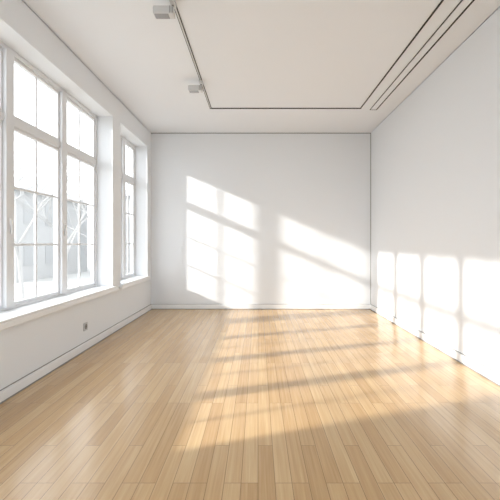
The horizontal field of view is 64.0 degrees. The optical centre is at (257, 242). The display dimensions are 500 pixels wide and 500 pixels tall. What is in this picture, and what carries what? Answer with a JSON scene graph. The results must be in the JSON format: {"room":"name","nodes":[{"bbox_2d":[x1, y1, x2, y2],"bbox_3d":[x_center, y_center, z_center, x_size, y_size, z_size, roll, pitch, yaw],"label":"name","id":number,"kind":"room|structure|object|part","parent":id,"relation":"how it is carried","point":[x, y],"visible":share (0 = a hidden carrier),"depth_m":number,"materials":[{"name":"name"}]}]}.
{"room":"empty room","nodes":[
{"label":"empty room","id":0,"kind":"room"},
{"bbox_2d":[0,0,150,389],"bbox_3d":[-2.095,-0.400,2.835,0.300,3.200,8.870,0,0,0],"label":"wall","id":1,"kind":"structure","parent":0,"point":[25,347],"depth_m":5.00,"materials":[{"name":"paint"}]},
{"bbox_2d":[10,217,66,235],"bbox_3d":[-2.136,-0.150,3.460,0.038,0.140,1.944,0,0,0],"label":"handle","id":2,"kind":"object","parent":1,"relation":"attached to","point":[11,220],"visible":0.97,"depth_m":3.45,"materials":[{"name":"white paint"}]},
{"bbox_2d":[0,40,96,311],"bbox_3d":[-2.185,-0.550,3.480,0.100,2.300,3.760,0,0,0],"label":"frame","id":3,"kind":"object","parent":1,"relation":"attached to","point":[7,116],"visible":0.65,"depth_m":3.69,"materials":[{"name":"white paint"}]},
{"bbox_2d":[0,47,115,323],"bbox_3d":[-2.055,-0.527,3.480,0.310,2.255,3.760,0,0,0],"label":"window","id":4,"kind":"structure","parent":1,"relation":"in","point":[9,315],"depth_m":4.17,"materials":[{"name":"white paint"}]},
{"bbox_3d":[-2.188,-0.550,3.480,0.043,2.210,3.670,0,0,0],"label":"sash","id":5,"kind":"part","parent":4,"relation":"part of","materials":[{"name":"white wood"}]},
{"bbox_3d":[-2.188,-0.550,3.480,0.018,2.150,3.610,0,0,0],"label":"muntins","id":6,"kind":"part","parent":4,"relation":"part of","materials":[{"name":"white wood"}]},
{"bbox_2d":[0,287,117,330],"bbox_3d":[-1.923,0.624,3.480,0.045,0.052,3.880,0,0,0],"label":"sill nosing","id":7,"kind":"structure","parent":1,"relation":"attached to","point":[24,319],"depth_m":3.66,"materials":[{"name":"white paint"}]},
{"bbox_2d":[83,322,87,330],"bbox_3d":[-1.939,0.940,4.500,0.012,0.090,0.090,0,0,0],"label":"wall outlet","id":8,"kind":"object","parent":1,"relation":"attached to","point":[85,325],"visible":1,"depth_m":4.49,"materials":[{"name":"grey plastic"}]},
{"bbox_2d":[121,135,134,279],"bbox_3d":[-2.185,-0.550,6.345,0.100,2.300,1.370,0,0,0],"label":"frame","id":9,"kind":"object","parent":1,"relation":"attached to","point":[124,141],"visible":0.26,"depth_m":6.40,"materials":[{"name":"white paint"}]},
{"bbox_2d":[119,277,150,288],"bbox_3d":[-1.923,0.624,6.345,0.045,0.052,1.490,0,0,0],"label":"sill nosing","id":10,"kind":"structure","parent":1,"relation":"attached to","point":[148,278],"depth_m":6.11,"materials":[{"name":"white paint"}]},
{"bbox_2d":[121,143,149,284],"bbox_3d":[-2.055,-0.527,6.345,0.310,2.255,1.370,0,0,0],"label":"window","id":11,"kind":"structure","parent":1,"relation":"in","point":[134,278],"depth_m":6.95,"materials":[{"name":"white paint"}]},
{"bbox_3d":[-2.188,-0.550,6.345,0.018,2.150,1.220,0,0,0],"label":"muntins","id":12,"kind":"part","parent":11,"relation":"part of","materials":[{"name":"white wood"}]},
{"bbox_3d":[-2.188,-0.550,6.345,0.043,2.210,1.280,0,0,0],"label":"sash","id":13,"kind":"part","parent":11,"relation":"part of","materials":[{"name":"white wood"}]},
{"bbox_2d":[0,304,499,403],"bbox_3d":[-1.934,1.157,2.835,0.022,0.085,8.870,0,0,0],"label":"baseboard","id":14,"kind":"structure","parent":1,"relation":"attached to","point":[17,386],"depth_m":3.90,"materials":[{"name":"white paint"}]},
{"bbox_2d":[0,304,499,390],"bbox_3d":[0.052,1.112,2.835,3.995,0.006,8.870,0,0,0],"label":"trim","id":15,"kind":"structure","parent":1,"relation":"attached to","point":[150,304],"depth_m":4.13,"materials":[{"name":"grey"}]},
{"bbox_2d":[0,309,499,499],"bbox_3d":[0.052,1.275,2.835,4.595,0.150,9.470,0,0,0],"label":"floor","id":16,"kind":"structure","parent":0,"point":[173,404],"depth_m":2.72,"materials":[{"name":"brown wood"}]},
{"bbox_2d":[151,134,369,303],"bbox_3d":[0.052,-0.400,7.420,4.595,3.200,0.300,0,0,0],"label":"wall","id":17,"kind":"structure","parent":0,"point":[236,218],"depth_m":7.27,"materials":[{"name":"paint"}]},
{"bbox_2d":[151,133,369,133],"bbox_3d":[0.052,-1.995,7.267,3.995,0.010,0.006,0,0,0],"label":"trim","id":18,"kind":"structure","parent":17,"relation":"attached to","point":[151,133],"depth_m":7.27,"materials":[{"name":"grey paint"}]},
{"bbox_2d":[152,304,369,308],"bbox_3d":[0.052,1.157,7.259,3.951,0.085,0.022,0,0,0],"label":"baseboard","id":19,"kind":"structure","parent":17,"relation":"attached to","point":[154,306],"depth_m":7.25,"materials":[{"name":"white paint"}]},
{"bbox_2d":[22,0,499,132],"bbox_3d":[0.052,-2.125,2.835,4.595,0.250,9.470,0,0,0],"label":"ceiling","id":20,"kind":"structure","parent":0,"point":[247,53],"depth_m":4.20,"materials":[{"name":"paint"}]},
{"bbox_2d":[174,0,443,108],"bbox_3d":[0.408,-1.993,2.322,2.244,0.013,7.244,0,0,0],"label":"rail","id":21,"kind":"object","parent":20,"relation":"attached to","point":[440,3],"visible":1,"depth_m":4.45,"materials":[{"name":"grey metal"}]},
{"bbox_2d":[153,0,175,18],"bbox_3d":[-0.768,-1.925,3.290,0.173,0.124,0.120,0,0,0],"label":"track spotlight","id":22,"kind":"object","parent":21,"relation":"attached to","point":[159,11],"visible":1,"depth_m":3.25,"materials":[{"name":"white metal"}]},
{"bbox_2d":[188,80,202,92],"bbox_3d":[-0.768,-1.925,4.930,0.173,0.124,0.120,0,0,0],"label":"track spotlight","id":23,"kind":"object","parent":21,"relation":"attached to","point":[191,88],"visible":1,"depth_m":4.89,"materials":[{"name":"white metal"}]},
{"bbox_2d":[370,0,474,109],"bbox_3d":[1.728,-1.997,2.350,0.106,0.006,7.300,0,0,0],"label":"ceiling vent","id":24,"kind":"object","parent":20,"relation":"in","point":[464,4],"visible":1,"depth_m":4.08,"materials":[{"name":"white metal"}]},
{"bbox_2d":[371,7,499,373],"bbox_3d":[2.200,-0.400,2.835,0.300,3.200,8.870,0,0,0],"label":"wall","id":25,"kind":"structure","parent":0,"point":[435,158],"depth_m":4.35,"materials":[{"name":"paint"}]},
{"bbox_2d":[370,133,370,303],"bbox_3d":[2.046,-0.445,7.264,0.007,3.110,0.012,0,0,0],"label":"trim","id":26,"kind":"structure","parent":25,"relation":"attached to","point":[370,133],"depth_m":7.26,"materials":[{"name":"grey paint"}]},
{"bbox_2d":[370,304,499,384],"bbox_3d":[2.039,1.157,2.835,0.022,0.085,8.870,0,0,0],"label":"baseboard","id":27,"kind":"structure","parent":25,"relation":"attached to","point":[481,369],"depth_m":4.30,"materials":[{"name":"white paint"}]},
{"label":"outside","id":28,"kind":"structure","parent":0,"visible":0},
{"bbox_2d":[14,254,129,300],"bbox_3d":[-10.000,2.550,15.000,140.000,0.300,150.000,0,0,0],"label":"ground","id":29,"kind":"structure","parent":28,"point":[45,285],"depth_m":23.71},
{"bbox_2d":[14,134,52,200],"bbox_3d":[-10.544,-1.051,16.029,5.058,6.912,3.872,0,0,0],"label":"bare tree","id":30,"kind":"object","parent":29,"relation":"on","point":[29,175],"visible":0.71,"depth_m":16.78,"materials":[{"name":"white plant"}]},
{"bbox_2d":[14,190,86,282],"bbox_3d":[-24.250,-0.400,29.000,19.500,5.600,10.000,0,0,0],"label":"wall","id":31,"kind":"structure","parent":29,"relation":"on","point":[44,232],"depth_m":26.79,"materials":[{"name":"white"}]},
{"bbox_2d":[14,177,87,205],"bbox_3d":[-24.250,-4.000,29.000,20.100,1.600,10.600,0,0,0],"label":"roof","id":32,"kind":"structure","parent":31,"relation":"on","point":[29,182],"depth_m":27.63,"materials":[{"name":"stone"}]},
{"bbox_2d":[24,201,83,265],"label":"windows","id":33,"kind":"structure","parent":31,"relation":"in","point":[28,250],"depth_m":27.37,"materials":[{"name":"grey glass"}]},
{"bbox_2d":[14,127,89,298],"bbox_3d":[-7.911,-0.860,13.899,5.852,6.534,2.781,0,0,-34],"label":"bare tree","id":34,"kind":"object","parent":29,"relation":"on","point":[16,248],"visible":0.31,"depth_m":13.90,"materials":[{"name":"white plant"}]},
{"bbox_2d":[14,167,89,287],"bbox_3d":[-9.288,-0.693,20.322,3.682,6.200,6.261,0,0,25],"label":"bare tree","id":35,"kind":"object","parent":29,"relation":"on","point":[74,233],"visible":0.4,"depth_m":19.77,"materials":[{"name":"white plant"}]},
{"bbox_2d":[40,180,129,238],"bbox_3d":[-7.284,-0.381,17.793,4.644,5.565,2.434,0,0,14],"label":"bare tree","id":36,"kind":"object","parent":29,"relation":"on","point":[87,180],"visible":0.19,"depth_m":17.79,"materials":[{"name":"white plant"}]},
{"bbox_2d":[126,196,129,270],"bbox_3d":[-8.500,-0.800,39.000,9.000,6.400,10.000,0,0,0],"label":"wall","id":37,"kind":"structure","parent":29,"relation":"on","point":[126,196],"depth_m":34.00,"materials":[{"name":"white"}]}
]}

